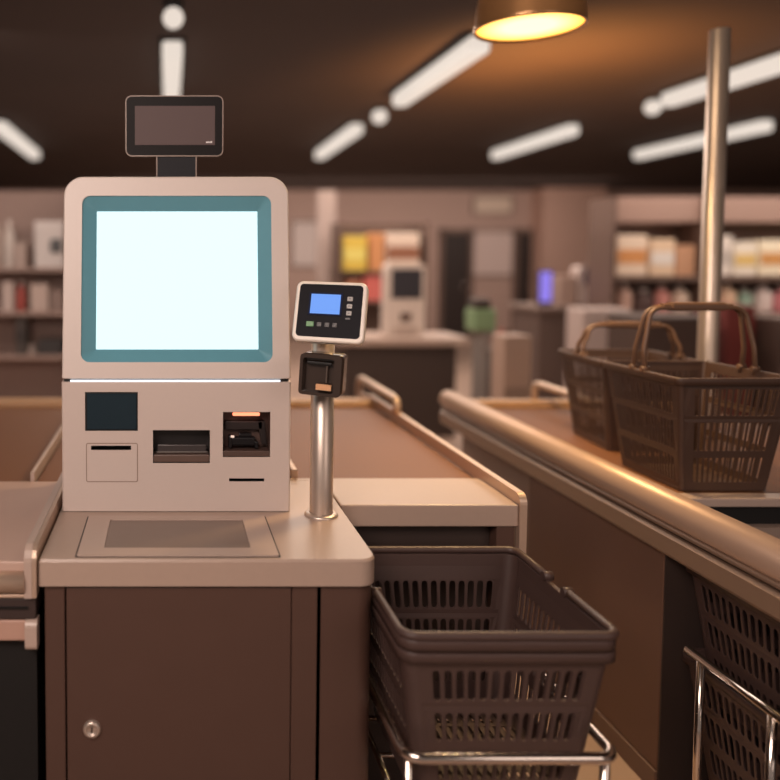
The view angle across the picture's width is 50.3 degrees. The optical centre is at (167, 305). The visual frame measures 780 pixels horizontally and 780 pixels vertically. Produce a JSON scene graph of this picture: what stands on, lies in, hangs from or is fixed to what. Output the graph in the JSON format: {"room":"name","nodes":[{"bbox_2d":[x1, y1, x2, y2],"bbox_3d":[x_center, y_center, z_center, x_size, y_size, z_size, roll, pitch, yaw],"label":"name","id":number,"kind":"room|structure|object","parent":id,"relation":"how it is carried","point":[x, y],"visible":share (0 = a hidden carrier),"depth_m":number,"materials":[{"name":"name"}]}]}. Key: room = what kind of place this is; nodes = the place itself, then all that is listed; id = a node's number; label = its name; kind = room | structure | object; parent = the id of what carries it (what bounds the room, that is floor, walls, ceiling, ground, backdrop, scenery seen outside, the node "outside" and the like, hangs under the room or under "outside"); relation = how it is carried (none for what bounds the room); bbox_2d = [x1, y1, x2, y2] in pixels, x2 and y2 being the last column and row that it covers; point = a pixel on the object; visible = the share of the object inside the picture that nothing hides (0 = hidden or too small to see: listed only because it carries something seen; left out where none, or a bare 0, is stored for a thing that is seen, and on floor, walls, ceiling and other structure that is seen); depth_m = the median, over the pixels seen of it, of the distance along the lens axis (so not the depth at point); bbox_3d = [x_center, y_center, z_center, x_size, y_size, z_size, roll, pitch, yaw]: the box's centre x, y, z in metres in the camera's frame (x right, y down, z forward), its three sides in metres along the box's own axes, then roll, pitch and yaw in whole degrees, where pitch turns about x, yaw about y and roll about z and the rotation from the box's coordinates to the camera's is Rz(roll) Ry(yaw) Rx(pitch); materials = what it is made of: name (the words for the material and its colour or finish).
{"room":"supermarket","nodes":[
{"label":"supermarket","id":0,"kind":"room"},
{"bbox_2d":[0,0,779,189],"bbox_3d":[4.500,-1.922,6.603,21.000,0.100,19.400,0,3,0],"label":"ceiling","id":1,"kind":"structure","parent":0,"point":[288,75],"depth_m":6.83,"materials":[{"name":"black paint"}]},
{"bbox_2d":[0,119,41,159],"bbox_3d":[-1.770,-1.951,9.286,0.180,0.139,2.200,0,3,0],"label":"linear light","id":2,"kind":"object","parent":1,"relation":"attached to","point":[9,131],"visible":1,"depth_m":8.99,"materials":[{"name":"white plastic"}]},
{"bbox_2d":[159,37,185,94],"bbox_3d":[0.030,-1.766,5.971,0.180,0.139,1.520,0,3,0],"label":"linear light","id":3,"kind":"object","parent":1,"relation":"attached to","point":[172,49],"visible":0.94,"depth_m":5.44,"materials":[{"name":"white plastic"}]},
{"bbox_2d":[163,0,183,28],"bbox_3d":[0.030,-1.678,4.513,0.123,0.150,0.123,0,3,0],"label":"globe light","id":4,"kind":"object","parent":1,"relation":"hanging from","point":[173,17],"visible":1,"depth_m":4.47,"materials":[{"name":"white glass"}]},
{"bbox_2d":[313,122,364,159],"bbox_3d":[2.020,-1.955,9.361,0.180,0.139,2.050,0,3,0],"label":"linear light","id":5,"kind":"object","parent":1,"relation":"attached to","point":[349,131],"visible":1,"depth_m":8.97,"materials":[{"name":"white plastic"}]},
{"bbox_2d":[372,106,386,123],"bbox_3d":[2.050,-1.843,7.559,0.147,0.163,0.147,0,3,0],"label":"globe light","id":6,"kind":"object","parent":1,"relation":"hanging from","point":[379,116],"visible":1,"depth_m":7.51,"materials":[{"name":"white glass"}]},
{"bbox_2d":[390,32,489,106],"bbox_3d":[2.040,-1.766,5.981,0.180,0.139,1.780,0,3,0],"label":"linear light","id":7,"kind":"object","parent":1,"relation":"attached to","point":[467,49],"visible":0.8,"depth_m":5.68,"materials":[{"name":"white plastic"}]},
{"bbox_2d":[473,0,587,43],"bbox_3d":[1.273,-1.314,2.731,0.369,0.681,0.369,0,3,0],"label":"pendant lamp","id":8,"kind":"object","parent":1,"relation":"hanging from","point":[496,21],"visible":1,"depth_m":2.70,"materials":[{"name":"metal"}]},
{"bbox_2d":[476,13,584,39],"bbox_3d":[1.273,-0.988,2.749,0.348,0.008,0.348,0,3,0],"label":"diffuser","id":9,"kind":"object","parent":8,"relation":"attached to","point":[490,26],"depth_m":2.74,"materials":[{"name":"yellow"}]},
{"bbox_2d":[489,122,581,159],"bbox_3d":[4.360,-1.956,9.385,0.180,0.139,2.000,0,3,0],"label":"linear light","id":10,"kind":"object","parent":1,"relation":"attached to","point":[565,130],"visible":1,"depth_m":9.09,"materials":[{"name":"white plastic"}]},
{"bbox_2d":[644,96,661,114],"bbox_3d":[4.420,-1.818,7.110,0.144,0.161,0.144,0,3,0],"label":"globe light","id":11,"kind":"object","parent":1,"relation":"hanging from","point":[652,106],"visible":0.98,"depth_m":7.06,"materials":[{"name":"white glass"}]},
{"bbox_2d":[631,131,704,159],"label":"linear light","id":12,"kind":"object","parent":1,"relation":"attached to","point":[691,141],"depth_m":9.61,"materials":[{"name":"white plastic"}]},
{"bbox_2d":[658,75,706,106],"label":"linear light","id":13,"kind":"object","parent":1,"relation":"attached to","point":[694,89],"depth_m":6.55,"materials":[{"name":"white plastic"}]},
{"bbox_2d":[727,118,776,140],"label":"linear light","id":14,"kind":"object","parent":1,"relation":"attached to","point":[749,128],"depth_m":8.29,"materials":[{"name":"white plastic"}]},
{"bbox_2d":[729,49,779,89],"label":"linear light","id":15,"kind":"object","parent":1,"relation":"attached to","point":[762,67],"depth_m":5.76,"materials":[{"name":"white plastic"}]},
{"bbox_2d":[0,190,779,331],"bbox_3d":[4.500,-0.868,16.427,21.000,3.100,0.100,0,3,0],"label":"wall","id":16,"kind":"structure","parent":0,"point":[443,209],"depth_m":16.32,"materials":[{"name":"paint"}]},
{"bbox_2d":[290,221,316,266],"bbox_3d":[2.853,-1.288,16.323,0.574,0.977,0.058,0,3,0],"label":"poster","id":17,"kind":"object","parent":16,"relation":"attached to","point":[303,241],"visible":0.79,"depth_m":16.30,"materials":[{"name":"paper"}]},
{"bbox_2d":[290,332,510,337],"bbox_3d":[4.500,0.623,16.445,21.000,0.120,0.030,0,3,0],"label":"baseboard","id":18,"kind":"structure","parent":16,"relation":"attached to","point":[291,336],"depth_m":16.43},
{"bbox_2d":[437,229,474,337],"bbox_3d":[6.034,-0.458,16.348,0.727,2.290,0.100,0,3,0],"label":"door","id":19,"kind":"structure","parent":16,"relation":"in","point":[455,285],"depth_m":16.35,"materials":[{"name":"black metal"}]},
{"bbox_2d":[468,231,514,275],"bbox_3d":[6.766,-1.090,16.334,0.939,0.957,0.058,0,3,0],"label":"poster","id":20,"kind":"object","parent":16,"relation":"attached to","point":[493,250],"visible":1,"depth_m":16.31,"materials":[{"name":"paper"}]},
{"bbox_2d":[472,196,513,214],"bbox_3d":[6.774,-2.098,16.277,0.844,0.392,0.058,0,3,0],"label":"light panel","id":21,"kind":"object","parent":16,"relation":"attached to","point":[481,205],"visible":1,"depth_m":16.26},
{"bbox_2d":[511,229,532,332],"bbox_3d":[7.506,-0.458,16.348,0.558,2.290,0.100,0,3,0],"label":"door","id":22,"kind":"structure","parent":16,"relation":"in","point":[521,278],"depth_m":16.34,"materials":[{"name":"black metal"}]},
{"bbox_2d":[530,188,606,302],"bbox_3d":[8.255,-0.852,16.128,1.286,3.100,0.500,0,3,0],"label":"column","id":23,"kind":"structure","parent":16,"relation":"attached to","point":[560,216],"depth_m":15.85,"materials":[{"name":"paint"}]},
{"bbox_2d":[289,338,641,779],"bbox_3d":[4.500,1.273,6.782,21.000,0.100,19.400,0,3,0],"label":"floor","id":24,"kind":"structure","parent":0,"point":[619,769],"depth_m":9.43,"materials":[{"name":"tile"}]},
{"bbox_2d":[0,398,61,481],"bbox_3d":[-1.091,0.957,3.248,1.319,0.926,1.422,0,3,0],"label":"checkout counter","id":25,"kind":"object","parent":24,"relation":"on","point":[30,428],"visible":0.12,"depth_m":3.19,"materials":[{"name":"brown wood"}]},
{"bbox_2d":[0,473,62,779],"bbox_3d":[-1.029,1.013,2.184,1.442,0.934,0.700,0,3,0],"label":"counter","id":26,"kind":"object","parent":24,"relation":"on","point":[29,511],"depth_m":1.90,"materials":[{"name":"metal"}]},
{"bbox_2d":[0,482,56,570],"bbox_3d":[-1.042,0.597,2.174,1.415,0.026,0.674,0,3,0],"label":"countertop","id":27,"kind":"structure","parent":26,"relation":"on","point":[22,504],"depth_m":2.17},
{"bbox_2d":[0,191,63,397],"bbox_3d":[-1.322,0.098,6.861,1.156,2.238,0.510,0,3,0],"label":"shelving","id":28,"kind":"object","parent":24,"relation":"on","point":[28,375],"visible":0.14,"depth_m":7.05,"materials":[{"name":"brown wood"}]},
{"bbox_2d":[0,226,4,267],"bbox_3d":[-1.492,-0.507,6.772,0.119,0.356,0.220,0,3,0],"label":"carton","id":29,"kind":"object","parent":28,"relation":"on","point":[2,229],"visible":0.68,"depth_m":6.75,"materials":[{"name":"white cardboard"}]},
{"bbox_2d":[4,220,14,267],"bbox_3d":[-1.368,-0.530,6.731,0.094,0.407,0.094,0,3,0],"label":"bottle","id":30,"kind":"object","parent":28,"relation":"on","point":[9,239],"visible":0.97,"depth_m":6.70,"materials":[{"name":"white plastic"}]},
{"bbox_2d":[2,281,17,310],"bbox_3d":[-1.374,-0.083,6.796,0.094,0.251,0.220,0,3,0],"label":"carton","id":31,"kind":"object","parent":28,"relation":"on","point":[9,288],"visible":0.89,"depth_m":6.69,"materials":[{"name":"cardboard"}]},
{"bbox_2d":[17,281,25,310],"bbox_3d":[-1.272,-0.085,6.756,0.077,0.260,0.077,0,3,0],"label":"bottle","id":32,"kind":"object","parent":28,"relation":"on","point":[21,294],"visible":1,"depth_m":6.73,"materials":[{"name":"red plastic"}]},
{"bbox_2d":[14,242,30,267],"bbox_3d":[-1.264,-0.439,6.776,0.102,0.220,0.220,0,3,0],"label":"carton","id":33,"kind":"object","parent":28,"relation":"on","point":[22,250],"visible":1,"depth_m":6.67,"materials":[{"name":"white cardboard"}]},
{"bbox_2d":[15,316,30,354],"bbox_3d":[-1.266,0.250,6.813,0.094,0.334,0.223,0,3,0],"label":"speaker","id":34,"kind":"object","parent":28,"relation":"on","point":[22,323],"visible":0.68,"depth_m":6.71},
{"bbox_2d":[28,344,34,353],"bbox_3d":[-1.183,0.377,6.782,0.060,0.084,0.060,0,3,0],"label":"canister","id":35,"kind":"object","parent":28,"relation":"on","point":[31,348],"visible":1,"depth_m":6.76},
{"bbox_2d":[30,283,51,310],"bbox_3d":[-1.105,-0.074,6.796,0.154,0.234,0.220,0,3,0],"label":"carton","id":36,"kind":"object","parent":28,"relation":"on","point":[39,292],"visible":0.87,"depth_m":6.69,"materials":[{"name":"cardboard"}]},
{"bbox_2d":[34,221,63,267],"bbox_3d":[-1.015,-0.528,6.761,0.256,0.399,0.240,0,3,0],"label":"appliance","id":37,"kind":"object","parent":28,"relation":"on","point":[48,235],"visible":0.85,"depth_m":6.66,"materials":[{"name":"white plastic"}]},
{"bbox_2d":[37,338,61,354],"bbox_3d":[-1.019,0.353,6.820,0.215,0.128,0.220,0,3,0],"label":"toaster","id":38,"kind":"object","parent":28,"relation":"on","point":[45,346],"visible":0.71,"depth_m":6.71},
{"bbox_2d":[50,289,62,310],"bbox_3d":[-0.951,-0.049,6.798,0.120,0.183,0.220,0,3,0],"label":"carton","id":39,"kind":"object","parent":28,"relation":"on","point":[56,295],"visible":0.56,"depth_m":6.69,"materials":[{"name":"cardboard"}]},
{"bbox_2d":[38,481,373,779],"bbox_3d":[0.095,1.029,2.196,0.802,0.900,0.670,0,3,0],"label":"counter","id":40,"kind":"object","parent":24,"relation":"on","point":[157,668],"depth_m":1.87,"materials":[{"name":"laminate"}]},
{"bbox_2d":[62,95,290,510],"bbox_3d":[0.023,-0.016,2.293,0.638,1.175,0.279,0,3,0],"label":"kiosk","id":41,"kind":"object","parent":40,"relation":"on","point":[176,384],"visible":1,"depth_m":2.20,"materials":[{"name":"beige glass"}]},
{"bbox_2d":[153,430,209,462],"bbox_3d":[0.037,0.392,2.205,0.159,0.093,0.055,0,3,0],"label":"tray","id":42,"kind":"object","parent":41,"relation":"on","point":[169,446],"depth_m":2.20,"materials":[{"name":"black plastic"}]},
{"bbox_2d":[75,515,280,556],"bbox_3d":[0.024,0.587,1.999,0.490,0.004,0.299,0,3,0],"label":"scale","id":43,"kind":"object","parent":40,"relation":"on","point":[102,535],"visible":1,"depth_m":1.99,"materials":[{"name":"silver glass"}]},
{"bbox_2d":[38,481,373,585],"bbox_3d":[0.095,0.612,2.172,0.802,0.064,0.670,0,3,0],"label":"countertop","id":44,"kind":"structure","parent":40,"relation":"on","point":[312,552],"depth_m":1.84,"materials":[{"name":"laminate"}]},
{"bbox_2d":[292,281,368,520],"bbox_3d":[0.438,0.259,2.104,0.191,0.648,0.154,1,3,21],"label":"payment terminal","id":45,"kind":"object","parent":40,"relation":"on","point":[327,315],"visible":1,"depth_m":2.07,"materials":[{"name":"metal"}]},
{"bbox_2d":[315,384,331,390],"bbox_3d":[0.407,0.214,2.041,0.041,0.018,0.006,1,3,21],"label":"label","id":46,"kind":"object","parent":45,"relation":"on","point":[319,387],"depth_m":2.04,"materials":[{"name":"paper"}]},
{"bbox_2d":[37,375,526,779],"bbox_3d":[0.307,0.919,3.245,1.471,1.003,1.961,0,3,0],"label":"lane","id":47,"kind":"object","parent":24,"relation":"on","point":[394,489],"visible":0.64,"depth_m":2.39,"materials":[{"name":"laminate"}]},
{"bbox_2d":[316,191,335,281],"bbox_3d":[1.980,-0.188,9.805,0.259,2.480,0.280,0,3,0],"label":"end panel","id":48,"kind":"object","parent":24,"relation":"on","point":[326,200],"visible":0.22,"depth_m":9.67,"materials":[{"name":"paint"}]},
{"bbox_2d":[330,222,428,331],"bbox_3d":[2.484,0.057,9.238,1.040,2.056,0.440,0,3,0],"label":"display shelf","id":49,"kind":"object","parent":24,"relation":"on","point":[373,323],"visible":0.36,"depth_m":9.36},
{"bbox_2d":[343,280,360,282],"bbox_3d":[2.148,-0.182,9.134,0.170,0.241,0.200,0,3,0],"label":"snack bag","id":50,"kind":"object","parent":49,"relation":"on","point":[345,281],"visible":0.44,"depth_m":9.03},
{"bbox_2d":[341,236,366,270],"bbox_3d":[2.160,-0.608,9.109,0.272,0.402,0.203,0,3,0],"label":"snack bag","id":51,"kind":"object","parent":49,"relation":"on","point":[353,248],"visible":0.82,"depth_m":9.01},
{"bbox_2d":[360,276,381,300],"bbox_3d":[2.385,-0.205,9.133,0.227,0.287,0.200,0,3,0],"label":"snack bag","id":52,"kind":"object","parent":49,"relation":"on","point":[373,283],"visible":0.54,"depth_m":9.03,"materials":[{"name":"red plastic"}]},
{"bbox_2d":[366,233,383,270],"bbox_3d":[2.414,-0.625,9.109,0.155,0.437,0.200,0,3,0],"label":"carton","id":53,"kind":"object","parent":49,"relation":"on","point":[375,241],"visible":0.84,"depth_m":9.01,"materials":[{"name":"orange cardboard"}]},
{"bbox_2d":[383,233,419,264],"bbox_3d":[2.714,-0.625,9.108,0.385,0.437,0.203,0,3,0],"label":"carton","id":54,"kind":"object","parent":49,"relation":"on","point":[399,248],"visible":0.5,"depth_m":9.01,"materials":[{"name":"white cardboard"}]},
{"bbox_2d":[335,332,468,436],"bbox_3d":[2.127,0.731,7.352,1.190,0.920,0.600,0,3,0],"label":"counter","id":55,"kind":"object","parent":24,"relation":"on","point":[417,369],"depth_m":7.11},
{"bbox_2d":[381,264,425,335],"bbox_3d":[2.184,-0.055,7.233,0.355,0.661,0.210,0,3,0],"label":"kiosk","id":56,"kind":"object","parent":55,"relation":"on","point":[403,286],"visible":1,"depth_m":7.16,"materials":[{"name":"white plastic"}]},
{"bbox_2d":[338,332,468,345],"bbox_3d":[2.127,0.311,7.329,1.190,0.080,0.600,0,3,0],"label":"countertop","id":57,"kind":"structure","parent":55,"relation":"on","point":[371,338],"depth_m":7.03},
{"bbox_2d":[465,298,497,398],"bbox_3d":[2.705,0.581,6.733,0.229,1.288,0.220,0,3,0],"label":"stand","id":58,"kind":"object","parent":24,"relation":"on","point":[480,319],"visible":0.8,"depth_m":6.64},
{"bbox_2d":[368,672,616,779],"bbox_3d":[0.744,1.218,1.979,0.485,0.534,0.580,0,3,0],"label":"stand","id":59,"kind":"object","parent":24,"relation":"on","point":[604,758],"visible":0.46,"depth_m":1.69,"materials":[{"name":"silver metal"}]},
{"bbox_2d":[369,581,615,779],"bbox_3d":[0.743,0.931,1.952,0.480,0.388,0.520,0,3,0],"label":"shopping basket","id":60,"kind":"object","parent":59,"relation":"on","point":[416,669],"visible":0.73,"depth_m":1.72,"materials":[{"name":"plastic"}]},
{"bbox_2d":[368,546,618,778],"bbox_3d":[0.743,0.893,1.950,0.492,0.410,0.528,0,3,0],"label":"shopping basket","id":61,"kind":"object","parent":60,"relation":"in","point":[510,569],"visible":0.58,"depth_m":2.05,"materials":[{"name":"plastic"}]},
{"bbox_2d":[491,333,530,398],"bbox_3d":[2.524,0.746,5.759,0.198,1.068,0.223,0,3,0],"label":"waste bin","id":62,"kind":"object","parent":24,"relation":"on","point":[511,352],"visible":0.44,"depth_m":5.64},
{"bbox_2d":[508,303,585,398],"bbox_3d":[4.430,0.552,8.594,1.097,1.137,0.700,0,3,0],"label":"counter","id":63,"kind":"object","parent":24,"relation":"on","point":[546,325],"depth_m":8.30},
{"bbox_2d":[536,270,552,304],"bbox_3d":[4.023,-0.191,8.327,0.160,0.375,0.050,0,3,0],"label":"display","id":64,"kind":"object","parent":63,"relation":"on","point":[544,277],"visible":1,"depth_m":8.30,"materials":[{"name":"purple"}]},
{"bbox_2d":[508,303,585,311],"bbox_3d":[4.430,0.015,8.564,1.097,0.060,0.700,0,3,0],"label":"countertop","id":65,"kind":"structure","parent":63,"relation":"on","point":[524,306],"depth_m":8.29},
{"bbox_2d":[552,276,576,304],"bbox_3d":[4.274,-0.165,8.424,0.172,0.313,0.200,0,3,0],"label":"carton","id":66,"kind":"object","parent":63,"relation":"on","point":[564,287],"visible":0.8,"depth_m":8.33,"materials":[{"name":"beige cardboard"}]},
{"bbox_2d":[570,266,587,304],"bbox_3d":[4.608,-0.217,8.396,0.456,0.419,0.210,0,3,0],"label":"kiosk","id":67,"kind":"object","parent":63,"relation":"on","point":[580,272],"visible":0.25,"depth_m":8.33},
{"bbox_2d":[564,307,630,398],"bbox_3d":[3.952,0.610,7.195,0.439,1.178,0.300,0,3,0],"label":"storage bin","id":68,"kind":"object","parent":24,"relation":"on","point":[578,318],"visible":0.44,"depth_m":7.03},
{"bbox_2d":[439,381,779,779],"bbox_3d":[2.027,0.957,2.567,1.185,1.003,3.220,0,3,0],"label":"lane","id":69,"kind":"object","parent":24,"relation":"on","point":[625,540],"visible":0.68,"depth_m":2.46,"materials":[{"name":"metal"}]},
{"bbox_2d":[558,321,700,451],"bbox_3d":[1.816,0.302,3.084,0.384,0.481,0.430,0,3,5],"label":"shopping basket","id":70,"kind":"object","parent":69,"relation":"on","point":[605,436],"visible":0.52,"depth_m":3.07,"materials":[{"name":"plastic"}]},
{"bbox_2d":[603,302,779,490],"bbox_3d":[1.733,0.279,2.576,0.384,0.582,0.430,0,3,0],"label":"shopping basket","id":71,"kind":"object","parent":69,"relation":"on","point":[688,469],"visible":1,"depth_m":2.52,"materials":[{"name":"plastic"}]},
{"bbox_2d":[696,27,731,437],"bbox_3d":[2.225,-0.289,3.189,0.120,1.650,0.120,0,3,0],"label":"steel post","id":72,"kind":"object","parent":69,"relation":"on","point":[719,43],"visible":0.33,"depth_m":3.15,"materials":[{"name":"silver metal"}]},
{"bbox_2d":[607,312,719,397],"bbox_3d":[4.093,0.653,6.495,0.641,1.170,0.503,0,3,0],"label":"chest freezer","id":73,"kind":"object","parent":24,"relation":"on","point":[685,325],"visible":0.24,"depth_m":6.23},
{"bbox_2d":[586,197,779,313],"bbox_3d":[5.824,0.050,7.815,3.031,2.228,0.440,0,3,0],"label":"shelving","id":74,"kind":"object","parent":24,"relation":"on","point":[679,219],"visible":0.41,"depth_m":7.67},
{"bbox_2d":[615,282,631,311],"bbox_3d":[4.524,-0.086,7.747,0.150,0.300,0.150,0,3,0],"label":"bottle","id":75,"kind":"object","parent":74,"relation":"on","point":[623,295],"visible":0.76,"depth_m":7.69,"materials":[{"name":"beige plastic"}]},
{"bbox_2d":[615,235,647,275],"bbox_3d":[4.549,-0.500,7.783,0.300,0.399,0.283,0,3,0],"label":"carton","id":76,"kind":"object","parent":74,"relation":"on","point":[631,250],"visible":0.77,"depth_m":7.64,"materials":[{"name":"white cardboard"}]},
{"bbox_2d":[632,288,652,311],"bbox_3d":[4.714,-0.057,7.749,0.180,0.240,0.180,0,3,0],"label":"bottle","id":77,"kind":"object","parent":74,"relation":"on","point":[642,300],"visible":0.84,"depth_m":7.69,"materials":[{"name":"brown plastic"}]},
{"bbox_2d":[645,239,674,275],"bbox_3d":[4.849,-0.480,7.784,0.240,0.359,0.283,0,3,0],"label":"carton","id":78,"kind":"object","parent":74,"relation":"on","point":[660,252],"visible":0.74,"depth_m":7.64,"materials":[{"name":"white cardboard"}]},
{"bbox_2d":[653,284,669,311],"bbox_3d":[4.899,-0.076,7.748,0.140,0.280,0.140,0,3,0],"label":"bottle","id":79,"kind":"object","parent":74,"relation":"on","point":[660,295],"visible":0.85,"depth_m":7.70,"materials":[{"name":"plastic"}]},
{"bbox_2d":[669,286,688,312],"bbox_3d":[5.079,-0.066,7.748,0.170,0.260,0.170,0,3,0],"label":"bottle","id":80,"kind":"object","parent":74,"relation":"on","point":[679,295],"visible":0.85,"depth_m":7.69,"materials":[{"name":"beige plastic"}]},
{"bbox_2d":[673,245,695,275],"bbox_3d":[5.076,-0.450,7.787,0.190,0.299,0.280,0,3,0],"label":"carton","id":81,"kind":"object","parent":74,"relation":"on","point":[684,258],"visible":0.71,"depth_m":7.65,"materials":[{"name":"orange cardboard"}]},
{"bbox_2d":[722,236,731,275],"bbox_3d":[5.396,-0.495,7.783,0.270,0.389,0.283,0,3,0],"label":"carton","id":82,"kind":"object","parent":74,"relation":"on","point":[727,240],"visible":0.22,"depth_m":7.64,"materials":[{"name":"white cardboard"}]},
{"bbox_2d":[721,282,735,304],"bbox_3d":[5.535,-0.086,7.747,0.180,0.300,0.180,0,3,0],"label":"bottle","id":83,"kind":"object","parent":74,"relation":"on","point":[728,295],"visible":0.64,"depth_m":7.68,"materials":[{"name":"plastic"}]},
{"bbox_2d":[730,242,756,275],"bbox_3d":[5.661,-0.465,7.785,0.220,0.329,0.283,0,3,0],"label":"carton","id":84,"kind":"object","parent":74,"relation":"on","point":[743,263],"visible":0.74,"depth_m":7.65,"materials":[{"name":"white cardboard"}]},
{"bbox_2d":[736,288,752,305],"bbox_3d":[5.720,-0.057,7.749,0.140,0.240,0.140,0,3,0],"label":"bottle","id":85,"kind":"object","parent":74,"relation":"on","point":[742,298],"visible":0.72,"depth_m":7.70,"materials":[{"name":"green plastic"}]},
{"bbox_2d":[740,240,779,275],"bbox_3d":[5.941,-0.475,7.784,0.280,0.349,0.283,0,3,0],"label":"carton","id":86,"kind":"object","parent":74,"relation":"on","point":[768,251],"visible":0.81,"depth_m":7.65,"materials":[{"name":"white cardboard"}]},
{"bbox_2d":[752,284,772,312],"bbox_3d":[5.900,-0.076,7.748,0.170,0.280,0.170,0,3,0],"label":"bottle","id":87,"kind":"object","parent":74,"relation":"on","point":[762,300],"visible":0.92,"depth_m":7.69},
{"bbox_2d":[772,286,779,311],"bbox_3d":[6.085,-0.066,7.748,0.150,0.260,0.150,0,3,0],"label":"bottle","id":88,"kind":"object","parent":74,"relation":"on","point":[776,295],"visible":0.87,"depth_m":7.72,"materials":[{"name":"plastic"}]},
{"bbox_2d":[695,304,754,415],"bbox_3d":[4.716,0.611,6.644,0.232,1.239,0.400,0,3,0],"label":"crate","id":89,"kind":"object","parent":24,"relation":"on","point":[729,340],"visible":0.14,"depth_m":6.43,"materials":[{"name":"red plastic"}]},
{"bbox_2d":[683,645,779,779],"bbox_3d":[1.774,1.217,2.025,0.692,0.535,0.472,0,3,0],"label":"stand","id":90,"kind":"object","parent":24,"relation":"on","point":[702,663],"visible":1,"depth_m":2.04,"materials":[{"name":"silver metal"}]},
{"bbox_2d":[682,648,779,779],"bbox_3d":[1.768,1.223,2.087,0.520,0.388,0.480,0,3,0],"label":"shopping basket","id":91,"kind":"object","parent":90,"relation":"on","point":[726,768],"visible":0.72,"depth_m":2.17,"materials":[{"name":"plastic"}]},
{"bbox_2d":[686,567,779,754],"bbox_3d":[1.768,0.955,2.071,0.520,0.388,0.480,0,3,0],"label":"shopping basket","id":92,"kind":"object","parent":91,"relation":"on","point":[765,685],"visible":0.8,"depth_m":2.14,"materials":[{"name":"plastic"}]},
{"bbox_2d":[751,314,779,426],"bbox_3d":[5.147,0.661,6.495,0.510,1.154,0.503,0,3,0],"label":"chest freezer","id":93,"kind":"object","parent":24,"relation":"on","point":[767,326],"visible":0.15,"depth_m":6.37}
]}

